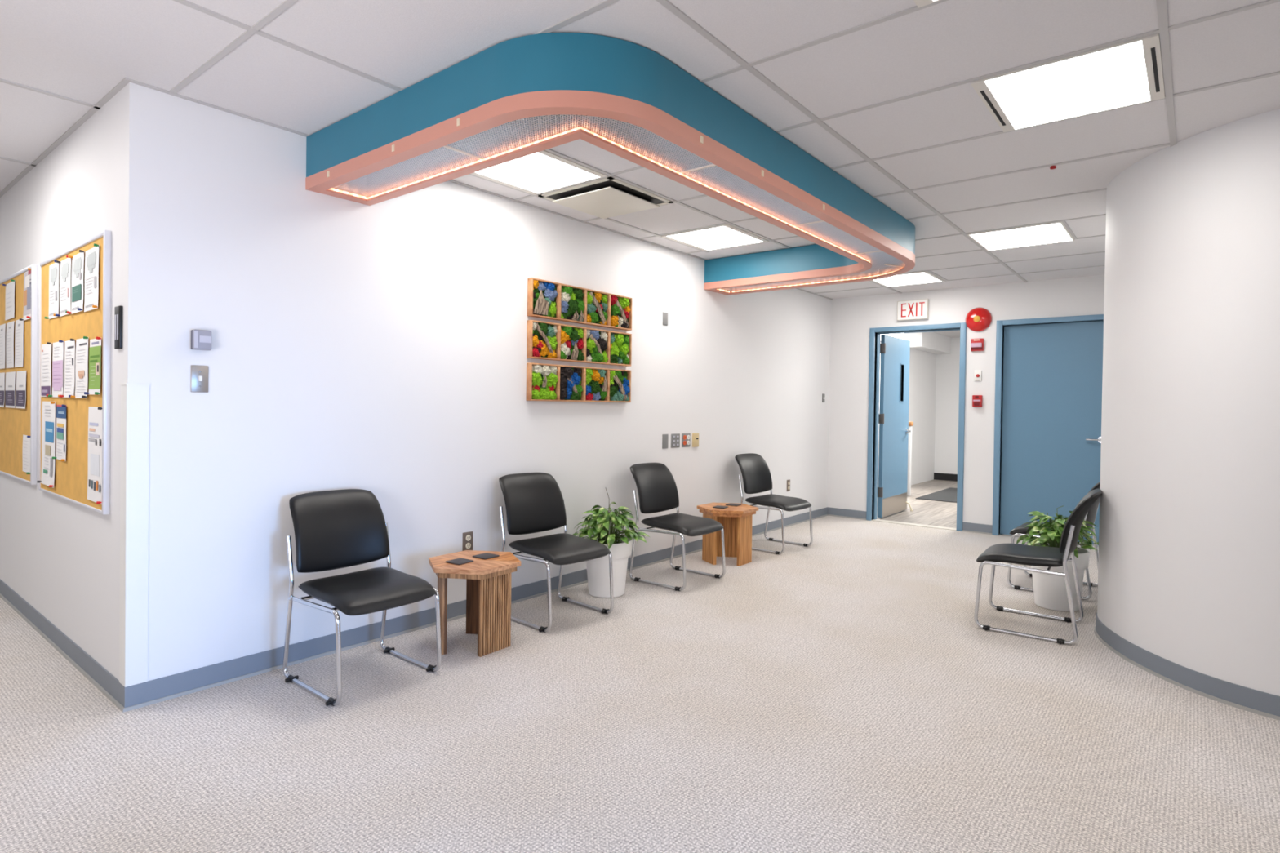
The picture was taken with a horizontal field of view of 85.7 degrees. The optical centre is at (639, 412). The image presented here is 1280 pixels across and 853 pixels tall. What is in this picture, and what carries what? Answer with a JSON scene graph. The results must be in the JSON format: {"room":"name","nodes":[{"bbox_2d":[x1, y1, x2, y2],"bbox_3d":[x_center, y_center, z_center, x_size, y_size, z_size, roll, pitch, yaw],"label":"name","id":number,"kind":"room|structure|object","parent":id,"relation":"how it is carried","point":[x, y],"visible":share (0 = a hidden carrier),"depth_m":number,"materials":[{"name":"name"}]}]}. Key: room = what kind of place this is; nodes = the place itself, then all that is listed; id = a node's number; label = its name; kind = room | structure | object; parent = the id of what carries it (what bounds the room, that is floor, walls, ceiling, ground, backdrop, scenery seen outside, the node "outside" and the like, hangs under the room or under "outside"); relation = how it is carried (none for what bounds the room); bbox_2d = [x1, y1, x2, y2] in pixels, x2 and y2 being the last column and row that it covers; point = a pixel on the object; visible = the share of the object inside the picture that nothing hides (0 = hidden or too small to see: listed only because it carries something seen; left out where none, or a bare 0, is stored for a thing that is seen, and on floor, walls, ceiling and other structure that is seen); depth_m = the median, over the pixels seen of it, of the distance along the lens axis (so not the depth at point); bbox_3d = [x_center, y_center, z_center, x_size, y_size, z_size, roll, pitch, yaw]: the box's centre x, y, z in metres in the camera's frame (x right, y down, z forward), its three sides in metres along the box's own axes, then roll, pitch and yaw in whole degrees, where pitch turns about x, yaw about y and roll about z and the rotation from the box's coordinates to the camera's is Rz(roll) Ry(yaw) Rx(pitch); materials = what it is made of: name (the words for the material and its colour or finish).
{"room":"hospital interior","nodes":[
{"label":"hospital interior","id":0,"kind":"room"},
{"bbox_2d":[0,91,119,677],"bbox_3d":[-4.221,-0.115,4.585,5.470,2.498,0.130,1,1,39],"label":"wall","id":1,"kind":"structure","parent":0,"point":[58,554],"depth_m":3.30,"materials":[{"name":"white paint"}]},
{"bbox_2d":[0,263,37,484],"bbox_3d":[-3.703,-0.215,4.068,1.182,1.181,0.024,1,1,39],"label":"bulletin board","id":2,"kind":"object","parent":1,"relation":"attached to","point":[15,422],"visible":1,"depth_m":3.89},
{"bbox_2d":[0,372,4,407],"bbox_3d":[-3.931,-0.141,4.243,0.270,0.210,0.005,1,1,39],"label":"notice sheet","id":3,"kind":"object","parent":2,"relation":"attached to","point":[2,375],"visible":1,"depth_m":4.20,"materials":[{"name":"white paper"}]},
{"bbox_2d":[0,323,5,368],"bbox_3d":[-3.899,-0.404,4.217,0.233,0.270,0.005,1,1,40],"label":"notice sheet","id":4,"kind":"object","parent":2,"relation":"attached to","point":[2,327],"visible":1,"depth_m":4.20,"materials":[{"name":"white paper"}]},
{"bbox_2d":[2,279,14,320],"bbox_3d":[-3.713,-0.662,4.060,0.280,0.218,0.017,1,1,39],"label":"notice sheet","id":5,"kind":"object","parent":2,"relation":"attached to","point":[10,287],"visible":1,"depth_m":4.06,"materials":[{"name":"white paper"}]},
{"bbox_2d":[5,320,14,368],"bbox_3d":[-3.708,-0.399,4.063,0.237,0.270,0.005,1,1,40],"label":"notice sheet","id":6,"kind":"object","parent":2,"relation":"attached to","point":[10,326],"visible":1,"depth_m":4.06,"materials":[{"name":"white paper"}]},
{"bbox_2d":[4,371,15,408],"bbox_3d":[-3.703,-0.135,4.059,0.295,0.210,0.005,1,1,39],"label":"notice sheet","id":7,"kind":"object","parent":2,"relation":"attached to","point":[10,376],"visible":1,"depth_m":4.05,"materials":[{"name":"white paper"}]},
{"bbox_2d":[14,318,23,367],"bbox_3d":[-3.514,-0.395,3.908,0.240,0.270,0.004,1,1,40],"label":"notice sheet","id":8,"kind":"object","parent":2,"relation":"attached to","point":[19,333],"visible":1,"depth_m":3.91,"materials":[{"name":"white paper"}]},
{"bbox_2d":[15,370,26,408],"bbox_3d":[-3.476,-0.130,3.876,0.270,0.210,0.005,1,1,39],"label":"notice sheet","id":9,"kind":"object","parent":2,"relation":"attached to","point":[20,375],"visible":1,"depth_m":3.87,"materials":[{"name":"white paper"}]},
{"bbox_2d":[19,267,31,320],"bbox_3d":[-3.349,-0.644,3.764,0.209,0.270,0.021,1,1,40],"label":"notice sheet","id":10,"kind":"object","parent":2,"relation":"attached to","point":[27,275],"visible":1,"depth_m":3.77,"materials":[{"name":"white paper"}]},
{"bbox_2d":[22,434,30,474],"bbox_3d":[-3.366,0.225,3.780,0.224,0.209,0.018,1,1,40],"label":"notice sheet","id":11,"kind":"object","parent":2,"relation":"attached to","point":[26,439],"visible":1,"depth_m":3.79,"materials":[{"name":"white paper"}]},
{"bbox_2d":[0,579,124,711],"bbox_3d":[-4.233,1.088,4.502,5.600,0.095,0.013,1,1,39],"label":"baseboard","id":12,"kind":"structure","parent":1,"relation":"attached to","point":[102,679],"depth_m":3.28,"materials":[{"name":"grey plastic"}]},
{"bbox_2d":[37,230,111,515],"bbox_3d":[-2.672,-0.177,3.239,1.179,1.182,0.024,1,1,39],"label":"bulletin board","id":13,"kind":"object","parent":1,"relation":"attached to","point":[71,475],"visible":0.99,"depth_m":3.12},
{"bbox_2d":[36,401,55,488],"bbox_3d":[-2.989,0.155,3.474,0.292,0.424,0.021,1,1,39],"label":"notice sheet","id":14,"kind":"object","parent":13,"relation":"attached to","point":[48,416],"visible":0.99,"depth_m":3.48,"materials":[{"name":"white paper"}]},
{"bbox_2d":[40,342,51,396],"bbox_3d":[-3.021,-0.218,3.502,0.230,0.272,0.018,1,1,40],"label":"notice sheet","id":15,"kind":"object","parent":13,"relation":"attached to","point":[46,356],"visible":1,"depth_m":3.50,"materials":[{"name":"white paper"}]},
{"bbox_2d":[44,259,58,319],"bbox_3d":[-2.902,-0.605,3.405,0.213,0.272,0.019,1,1,40],"label":"notice sheet","id":16,"kind":"object","parent":13,"relation":"attached to","point":[53,268],"visible":1,"depth_m":3.41,"materials":[{"name":"white paper"}]},
{"bbox_2d":[48,339,63,397],"bbox_3d":[-2.840,-0.212,3.355,0.229,0.272,0.019,1,1,40],"label":"notice sheet","id":17,"kind":"object","parent":13,"relation":"attached to","point":[58,347],"visible":1,"depth_m":3.36,"materials":[{"name":"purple paper"}]},
{"bbox_2d":[52,404,66,461],"bbox_3d":[-2.787,0.093,3.312,0.200,0.269,0.019,1,1,40],"label":"notice sheet","id":18,"kind":"object","parent":13,"relation":"attached to","point":[60,409],"visible":1,"depth_m":3.31,"materials":[{"name":"white paper"}]},
{"bbox_2d":[55,255,71,316],"bbox_3d":[-2.729,-0.598,3.267,0.220,0.269,0.018,1,1,40],"label":"notice sheet","id":19,"kind":"object","parent":13,"relation":"attached to","point":[65,264],"visible":1,"depth_m":3.27,"materials":[{"name":"white paper"}]},
{"bbox_2d":[58,338,75,397],"bbox_3d":[-2.670,-0.206,3.217,0.200,0.270,0.021,1,1,40],"label":"notice sheet","id":20,"kind":"object","parent":13,"relation":"attached to","point":[69,345],"visible":1,"depth_m":3.22,"materials":[{"name":"white paper"}]},
{"bbox_2d":[66,249,84,314],"bbox_3d":[-2.558,-0.590,3.127,0.216,0.270,0.021,1,1,40],"label":"notice sheet","id":21,"kind":"object","parent":13,"relation":"attached to","point":[77,260],"visible":1,"depth_m":3.13,"materials":[{"name":"white paper"}]},
{"bbox_2d":[70,336,88,398],"bbox_3d":[-2.505,-0.201,3.084,0.217,0.271,0.021,1,1,40],"label":"notice sheet","id":22,"kind":"object","parent":13,"relation":"attached to","point":[82,344],"visible":0.99,"depth_m":3.09,"materials":[{"name":"white paper"}]},
{"bbox_2d":[84,243,99,311],"bbox_3d":[-2.382,-0.581,2.986,0.227,0.272,0.020,1,1,40],"label":"notice sheet","id":23,"kind":"object","parent":13,"relation":"attached to","point":[91,255],"visible":1,"depth_m":2.99,"materials":[{"name":"white paper"}]},
{"bbox_2d":[84,336,101,395],"bbox_3d":[-2.342,-0.199,2.953,0.189,0.244,0.020,1,1,40],"label":"notice sheet","id":24,"kind":"object","parent":13,"relation":"attached to","point":[95,348],"visible":1,"depth_m":2.96,"materials":[{"name":"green paper"}]},
{"bbox_2d":[87,406,102,504],"bbox_3d":[-2.339,0.178,2.952,0.236,0.408,0.020,1,1,40],"label":"notice sheet","id":25,"kind":"object","parent":13,"relation":"attached to","point":[95,413],"visible":1,"depth_m":2.96,"materials":[{"name":"white paper"}]},
{"bbox_2d":[114,305,123,349],"bbox_3d":[-2.109,-0.345,2.793,0.066,0.172,0.016,1,1,39],"label":"switch plate","id":26,"kind":"object","parent":1,"relation":"attached to","point":[118,310],"visible":1,"depth_m":2.78,"materials":[{"name":"black plastic"}]},
{"bbox_2d":[115,82,831,680],"bbox_3d":[0.073,-0.064,5.455,0.130,2.498,6.872,1,1,39],"label":"wall","id":27,"kind":"structure","parent":0,"point":[380,348],"depth_m":3.57,"materials":[{"name":"white paint"}]},
{"bbox_2d":[119,382,150,687],"bbox_3d":[-2.044,0.486,2.791,0.080,1.208,0.080,1,1,39],"label":"trim","id":28,"kind":"structure","parent":27,"relation":"attached to","point":[135,397],"depth_m":2.76,"materials":[{"name":"white plastic"}]},
{"bbox_2d":[190,364,208,392],"bbox_3d":[-1.867,-0.144,2.929,0.020,0.114,0.066,1,1,39],"label":"light switch","id":29,"kind":"object","parent":27,"relation":"attached to","point":[199,374],"visible":1,"depth_m":2.93,"materials":[{"name":"silver metal"}]},
{"bbox_2d":[191,329,211,350],"bbox_3d":[-1.853,-0.307,2.917,0.052,0.084,0.070,1,1,39],"label":"thermostat","id":30,"kind":"object","parent":27,"relation":"attached to","point":[201,340],"visible":1,"depth_m":2.90,"materials":[{"name":"grey plastic"}]},
{"bbox_2d":[462,531,472,551],"bbox_3d":[-1.004,0.754,4.030,0.016,0.115,0.070,1,1,39],"label":"wall outlet","id":31,"kind":"object","parent":27,"relation":"attached to","point":[467,544],"visible":0.9,"depth_m":4.02,"materials":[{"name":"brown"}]},
{"bbox_2d":[465,542,471,548],"bbox_3d":[-1.002,0.776,4.028,0.010,0.034,0.034,1,1,39],"label":"receptacle","id":32,"kind":"object","parent":31,"relation":"attached to","point":[468,545],"depth_m":4.02,"materials":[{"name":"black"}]},
{"bbox_2d":[466,534,471,541],"bbox_3d":[-1.002,0.730,4.028,0.010,0.034,0.034,1,1,39],"label":"receptacle","id":33,"kind":"object","parent":31,"relation":"attached to","point":[468,536],"depth_m":4.03,"materials":[{"name":"beige plastic"}]},
{"bbox_2d":[122,506,827,712],"bbox_3d":[0.061,1.139,5.361,0.013,0.095,6.736,1,1,39],"label":"baseboard","id":34,"kind":"structure","parent":27,"relation":"attached to","point":[175,686],"depth_m":3.41,"materials":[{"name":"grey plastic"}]},
{"bbox_2d":[526,362,631,402],"bbox_3d":[-0.392,-0.196,4.732,0.105,0.242,0.987,1,1,39],"label":"art","id":35,"kind":"object","parent":27,"relation":"attached to","point":[544,382],"visible":1,"depth_m":4.66,"materials":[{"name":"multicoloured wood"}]},
{"bbox_2d":[526,320,631,366],"bbox_3d":[-0.389,-0.464,4.729,0.097,0.241,0.986,1,1,39],"label":"art","id":36,"kind":"object","parent":27,"relation":"attached to","point":[546,340],"visible":1,"depth_m":4.66,"materials":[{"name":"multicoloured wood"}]},
{"bbox_2d":[527,277,632,330],"bbox_3d":[-0.388,-0.730,4.728,0.092,0.242,0.986,1,1,38],"label":"art","id":37,"kind":"object","parent":27,"relation":"attached to","point":[548,300],"visible":1,"depth_m":4.65,"materials":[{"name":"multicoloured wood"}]},
{"bbox_2d":[662,434,668,448],"bbox_3d":[0.201,0.228,5.517,0.010,0.114,0.072,1,1,39],"label":"blank plate","id":38,"kind":"object","parent":27,"relation":"attached to","point":[664,437],"visible":1,"depth_m":5.51,"materials":[{"name":"grey metal"}]},
{"bbox_2d":[662,311,667,325],"bbox_3d":[0.200,-0.747,5.487,0.010,0.100,0.064,1,1,39],"label":"blank plate","id":39,"kind":"object","parent":27,"relation":"attached to","point":[664,314],"visible":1,"depth_m":5.48,"materials":[{"name":"grey metal"}]},
{"bbox_2d":[671,433,679,448],"bbox_3d":[0.289,0.228,5.623,0.014,0.114,0.115,1,1,39],"label":"data plate","id":40,"kind":"object","parent":27,"relation":"attached to","point":[675,437],"visible":1,"depth_m":5.62,"materials":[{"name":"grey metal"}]},
{"bbox_2d":[681,433,690,447],"bbox_3d":[0.385,0.228,5.740,0.016,0.114,0.117,1,1,39],"label":"wall outlet","id":41,"kind":"object","parent":27,"relation":"attached to","point":[686,437],"visible":1,"depth_m":5.73,"materials":[{"name":"grey metal"}]},
{"bbox_2d":[692,433,698,447],"bbox_3d":[0.469,0.231,5.840,0.024,0.116,0.077,1,1,39],"label":"plate","id":42,"kind":"object","parent":27,"relation":"attached to","point":[695,436],"visible":1,"depth_m":5.82,"materials":[{"name":"beige plastic"}]},
{"bbox_2d":[786,480,790,491],"bbox_3d":[1.551,0.759,7.204,0.016,0.120,0.070,1,1,39],"label":"wall outlet","id":43,"kind":"object","parent":27,"relation":"attached to","point":[788,481],"visible":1,"depth_m":7.19,"materials":[{"name":"brown plastic"}]},
{"bbox_2d":[822,393,825,402],"bbox_3d":[2.087,-0.167,7.842,0.018,0.098,0.065,1,1,39],"label":"light switch","id":44,"kind":"object","parent":27,"relation":"attached to","point":[823,394],"visible":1,"depth_m":7.83,"materials":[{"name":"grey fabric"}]},
{"bbox_2d":[0,476,1279,852],"bbox_3d":[0.536,1.217,5.486,11.800,0.050,16.700,1,1,39],"label":"floor","id":45,"kind":"structure","parent":0,"point":[844,691],"depth_m":2.60,"materials":[{"name":"carpet"}]},
{"bbox_2d":[282,488,441,706],"bbox_3d":[-1.281,0.787,3.151,0.597,0.812,0.525,1,1,39],"label":"chair","id":46,"kind":"object","parent":45,"relation":"on","point":[336,529],"visible":1,"depth_m":3.15,"materials":[{"name":"black leather"}]},
{"bbox_2d":[428,550,520,657],"bbox_3d":[-0.856,0.976,3.561,0.428,0.437,0.494,1,1,37],"label":"side table","id":47,"kind":"object","parent":45,"relation":"on","point":[488,581],"visible":0.91,"depth_m":3.46,"materials":[{"name":"brown wood"}]},
{"bbox_2d":[445,557,473,564],"bbox_3d":[-0.914,0.753,3.499,0.100,0.007,0.100,1,1,33],"label":"coaster","id":48,"kind":"object","parent":47,"relation":"on","point":[460,561],"visible":1,"depth_m":3.49,"materials":[{"name":"grey stone"}]},
{"bbox_2d":[472,552,499,559],"bbox_3d":[-0.810,0.753,3.629,0.100,0.007,0.100,1,1,35],"label":"coaster","id":49,"kind":"object","parent":47,"relation":"on","point":[483,556],"visible":1,"depth_m":3.61,"materials":[{"name":"grey stone"}]},
{"bbox_2d":[498,472,613,632],"bbox_3d":[-0.525,0.787,4.096,0.597,0.812,0.525,1,1,43],"label":"chair","id":50,"kind":"object","parent":45,"relation":"on","point":[534,502],"visible":0.94,"depth_m":4.11,"materials":[{"name":"black leather"}]},
{"bbox_2d":[573,488,649,598],"bbox_3d":[-0.219,0.842,4.554,0.519,0.700,0.491,1,1,39],"label":"potted plant","id":51,"kind":"object","parent":45,"relation":"on","point":[620,545],"visible":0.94,"depth_m":4.45,"materials":[{"name":"green plant"}]},
{"bbox_2d":[629,462,725,591],"bbox_3d":[0.245,0.788,4.970,0.597,0.812,0.525,1,1,40],"label":"chair","id":52,"kind":"object","parent":45,"relation":"on","point":[657,490],"visible":0.99,"depth_m":4.96,"materials":[{"name":"black leather"}]},
{"bbox_2d":[697,502,758,566],"bbox_3d":[0.702,0.975,5.564,0.428,0.437,0.494,1,1,38],"label":"side table","id":53,"kind":"object","parent":45,"relation":"on","point":[736,521],"visible":0.98,"depth_m":5.50,"materials":[{"name":"orange wood"}]},
{"bbox_2d":[712,505,728,508],"bbox_3d":[0.643,0.752,5.509,0.100,0.007,0.100,1,1,27],"label":"coaster","id":54,"kind":"object","parent":53,"relation":"on","point":[717,506],"visible":1,"depth_m":5.48,"materials":[{"name":"grey stone"}]},
{"bbox_2d":[725,502,741,506],"bbox_3d":[0.765,0.752,5.648,0.100,0.007,0.100,1,1,30],"label":"coaster","id":55,"kind":"object","parent":53,"relation":"on","point":[731,504],"visible":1,"depth_m":5.62,"materials":[{"name":"grey stone"}]},
{"bbox_2d":[734,453,813,554],"bbox_3d":[1.168,0.787,6.161,0.597,0.812,0.525,1,1,43],"label":"chair","id":56,"kind":"object","parent":45,"relation":"on","point":[756,473],"visible":0.91,"depth_m":6.15,"materials":[{"name":"black leather"}]},
{"bbox_2d":[906,421,913,496],"bbox_3d":[3.853,0.657,9.876,0.080,1.062,0.080,1,1,39],"label":"post","id":57,"kind":"object","parent":45,"relation":"on","point":[910,424],"visible":0.7,"depth_m":9.86,"materials":[{"name":"white paint"}]},
{"bbox_2d":[915,487,957,502],"bbox_3d":[4.839,1.197,9.834,1.250,0.012,1.730,1,1,39],"label":"entrance mat","id":58,"kind":"object","parent":45,"relation":"on","point":[948,495],"visible":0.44,"depth_m":9.76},
{"bbox_2d":[973,488,1102,644],"bbox_3d":[2.289,0.828,3.968,0.597,0.812,0.525,1,1,36],"label":"chair","id":59,"kind":"object","parent":45,"relation":"on","point":[1015,553],"visible":1,"depth_m":3.84,"materials":[{"name":"black leather"}]},
{"bbox_2d":[1007,481,1100,599],"bbox_3d":[2.959,0.828,4.837,0.597,0.812,0.525,1,1,41],"label":"chair","id":60,"kind":"object","parent":45,"relation":"on","point":[1091,516],"visible":0.41,"depth_m":4.79,"materials":[{"name":"black plastic"}]},
{"bbox_2d":[1016,505,1098,611],"bbox_3d":[2.692,0.914,4.393,0.527,0.642,0.550,1,1,39],"label":"potted plant","id":61,"kind":"object","parent":45,"relation":"on","point":[1050,592],"visible":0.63,"depth_m":4.31,"materials":[{"name":"green plant"}]},
{"bbox_2d":[0,0,1279,337],"bbox_3d":[0.572,-1.330,5.456,11.800,0.060,16.700,1,1,39],"label":"ceiling","id":62,"kind":"structure","parent":0,"point":[881,93],"depth_m":2.62,"materials":[{"name":"white tile"}]},
{"bbox_2d":[471,150,607,195],"bbox_3d":[-0.585,-1.296,3.709,0.574,0.009,0.584,1,1,39],"label":"recessed light","id":63,"kind":"object","parent":62,"relation":"in","point":[542,171],"visible":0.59,"depth_m":3.73,"materials":[{"name":"white plastic"}]},
{"bbox_2d":[537,176,673,218],"bbox_3d":[-0.203,-1.282,4.184,0.580,0.039,0.580,1,1,39],"label":"ceiling vent","id":64,"kind":"object","parent":62,"relation":"in","point":[607,197],"visible":1,"depth_m":4.11,"materials":[{"name":"white metal"}]},
{"bbox_2d":[305,32,915,295],"bbox_3d":[0.304,-1.164,4.171,1.800,0.249,3.782,1,1,39],"label":"ceiling soffit","id":65,"kind":"object","parent":62,"relation":"hanging from","point":[513,99],"visible":1,"depth_m":2.83,"materials":[{"name":"teal paint"}]},
{"bbox_2d":[661,223,768,251],"bbox_3d":[0.562,-1.297,5.133,0.574,0.009,0.584,1,1,39],"label":"recessed light","id":66,"kind":"object","parent":62,"relation":"in","point":[724,236],"visible":1,"depth_m":5.11,"materials":[{"name":"white plastic"}]},
{"bbox_2d":[885,333,903,338],"bbox_3d":[4.011,-1.322,11.610,1.040,0.009,2.000,1,1,39],"label":"recessed light","id":67,"kind":"object","parent":62,"relation":"in","point":[898,335],"visible":0.02,"depth_m":11.70,"materials":[{"name":"white plastic"}]},
{"bbox_2d":[870,271,945,287],"bbox_3d":[2.558,-1.286,6.657,0.574,0.009,0.584,1,1,39],"label":"recessed light","id":68,"kind":"object","parent":62,"relation":"in","point":[918,277],"visible":0.76,"depth_m":6.65,"materials":[{"name":"white plastic"}]},
{"bbox_2d":[913,0,940,7],"bbox_3d":[0.902,-1.252,1.729,0.574,0.010,0.584,1,1,39],"label":"recessed light","id":69,"kind":"object","parent":62,"relation":"in","point":[919,3],"visible":1,"depth_m":2.11,"materials":[{"name":"white plastic"}]},
{"bbox_2d":[967,221,1075,250],"bbox_3d":[2.746,-1.264,4.968,0.580,0.009,0.627,1,1,39],"label":"recessed light","id":70,"kind":"object","parent":62,"relation":"in","point":[1055,232],"visible":1,"depth_m":4.94,"materials":[{"name":"white plastic"}]},
{"bbox_2d":[970,33,1164,132],"bbox_3d":[1.667,-1.252,2.679,0.574,0.010,0.584,1,1,39],"label":"recessed light","id":71,"kind":"object","parent":62,"relation":"in","point":[1130,73],"visible":1,"depth_m":2.64,"materials":[{"name":"white plastic"}]},
{"bbox_2d":[878,333,936,484],"bbox_3d":[3.166,-0.080,10.700,1.310,2.498,5.178,1,1,39],"label":"wall","id":72,"kind":"structure","parent":0,"point":[922,364],"depth_m":11.65,"materials":[{"name":"white paint"}]},
{"bbox_2d":[906,332,951,354],"bbox_3d":[4.822,-1.176,11.490,0.240,0.278,1.630,1,1,39],"label":"ceiling","id":73,"kind":"structure","parent":0,"point":[931,342],"depth_m":11.21,"materials":[{"name":"white paint"}]},
{"bbox_2d":[933,337,959,481],"bbox_3d":[6.227,-0.045,11.473,2.490,2.498,0.135,1,1,39],"label":"wall","id":74,"kind":"structure","parent":0,"point":[947,382],"depth_m":12.09,"materials":[{"name":"white paint"}]},
{"bbox_2d":[827,275,1104,535],"bbox_3d":[3.478,-0.033,7.030,3.200,2.498,0.150,1,1,39],"label":"wall","id":75,"kind":"structure","parent":0,"point":[852,318],"depth_m":7.09,"materials":[{"name":"white paint"}]},
{"bbox_2d":[827,506,992,534],"bbox_3d":[3.324,1.166,7.049,2.980,0.095,0.013,1,1,39],"label":"baseboard","id":76,"kind":"structure","parent":75,"relation":"attached to","point":[856,514],"depth_m":7.71,"materials":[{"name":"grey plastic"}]},
{"bbox_2d":[897,298,928,320],"bbox_3d":[2.908,-1.096,7.360,0.316,0.208,0.050,1,1,39],"label":"exit sign","id":77,"kind":"object","parent":75,"relation":"attached to","point":[913,309],"visible":1,"depth_m":7.33,"materials":[{"name":"white plastic"}]},
{"bbox_2d":[871,519,956,530],"bbox_3d":[2.942,1.201,7.417,0.885,0.006,0.120,1,1,39],"label":"threshold","id":78,"kind":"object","parent":75,"relation":"attached to","point":[875,520],"depth_m":7.40,"materials":[{"name":"silver"}]},
{"bbox_2d":[866,322,966,531],"bbox_3d":[3.255,0.137,7.775,0.995,2.135,1.076,1,1,39],"label":"door","id":79,"kind":"structure","parent":75,"relation":"in","point":[891,416],"depth_m":7.78,"materials":[{"name":"blue paint"}]},
{"bbox_2d":[970,337,983,351],"bbox_3d":[3.402,-0.687,6.968,0.116,0.124,0.050,1,1,39],"label":"fire alarm strobe","id":80,"kind":"object","parent":75,"relation":"attached to","point":[976,344],"visible":1,"depth_m":6.96,"materials":[{"name":"red plastic"}]},
{"bbox_2d":[971,347,982,350],"bbox_3d":[3.397,-0.646,6.962,0.104,0.022,0.002,1,1,39],"label":"grille","id":81,"kind":"object","parent":80,"relation":"attached to","point":[972,348],"depth_m":6.96,"materials":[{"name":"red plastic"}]},
{"bbox_2d":[972,395,982,406],"bbox_3d":[3.401,-0.120,6.964,0.088,0.116,0.056,1,1,39],"label":"station","id":82,"kind":"object","parent":75,"relation":"attached to","point":[977,400],"visible":1,"depth_m":6.95,"materials":[{"name":"red plastic"}]},
{"bbox_2d":[973,370,982,381],"bbox_3d":[3.412,-0.375,6.973,0.068,0.110,0.030,1,1,39],"label":"button","id":83,"kind":"object","parent":75,"relation":"attached to","point":[978,374],"visible":1,"depth_m":6.97,"materials":[{"name":"white plastic"}]},
{"bbox_2d":[965,306,991,331],"bbox_3d":[3.398,-0.943,6.949,0.244,0.244,0.074,1,1,39],"label":"bell","id":84,"kind":"object","parent":75,"relation":"attached to","point":[978,319],"visible":1,"depth_m":6.93,"materials":[{"name":"red metal"}]},
{"bbox_2d":[991,314,1103,545],"bbox_3d":[3.979,0.160,6.626,1.015,2.135,0.194,1,1,39],"label":"door","id":85,"kind":"structure","parent":75,"relation":"in","point":[1051,439],"depth_m":6.64,"materials":[{"name":"blue paint"}]},
{"bbox_2d":[1097,108,1279,696],"bbox_3d":[3.559,0.007,3.595,2.200,2.498,4.969,1,1,-1],"label":"wall","id":86,"kind":"structure","parent":0,"point":[1188,566],"depth_m":3.08,"materials":[{"name":"white paint"}]},
{"bbox_2d":[1093,613,1279,720],"bbox_3d":[3.493,1.208,3.603,2.129,0.095,4.987,1,1,-1],"label":"baseboard","id":87,"kind":"structure","parent":86,"relation":"attached to","point":[1257,702],"depth_m":3.09,"materials":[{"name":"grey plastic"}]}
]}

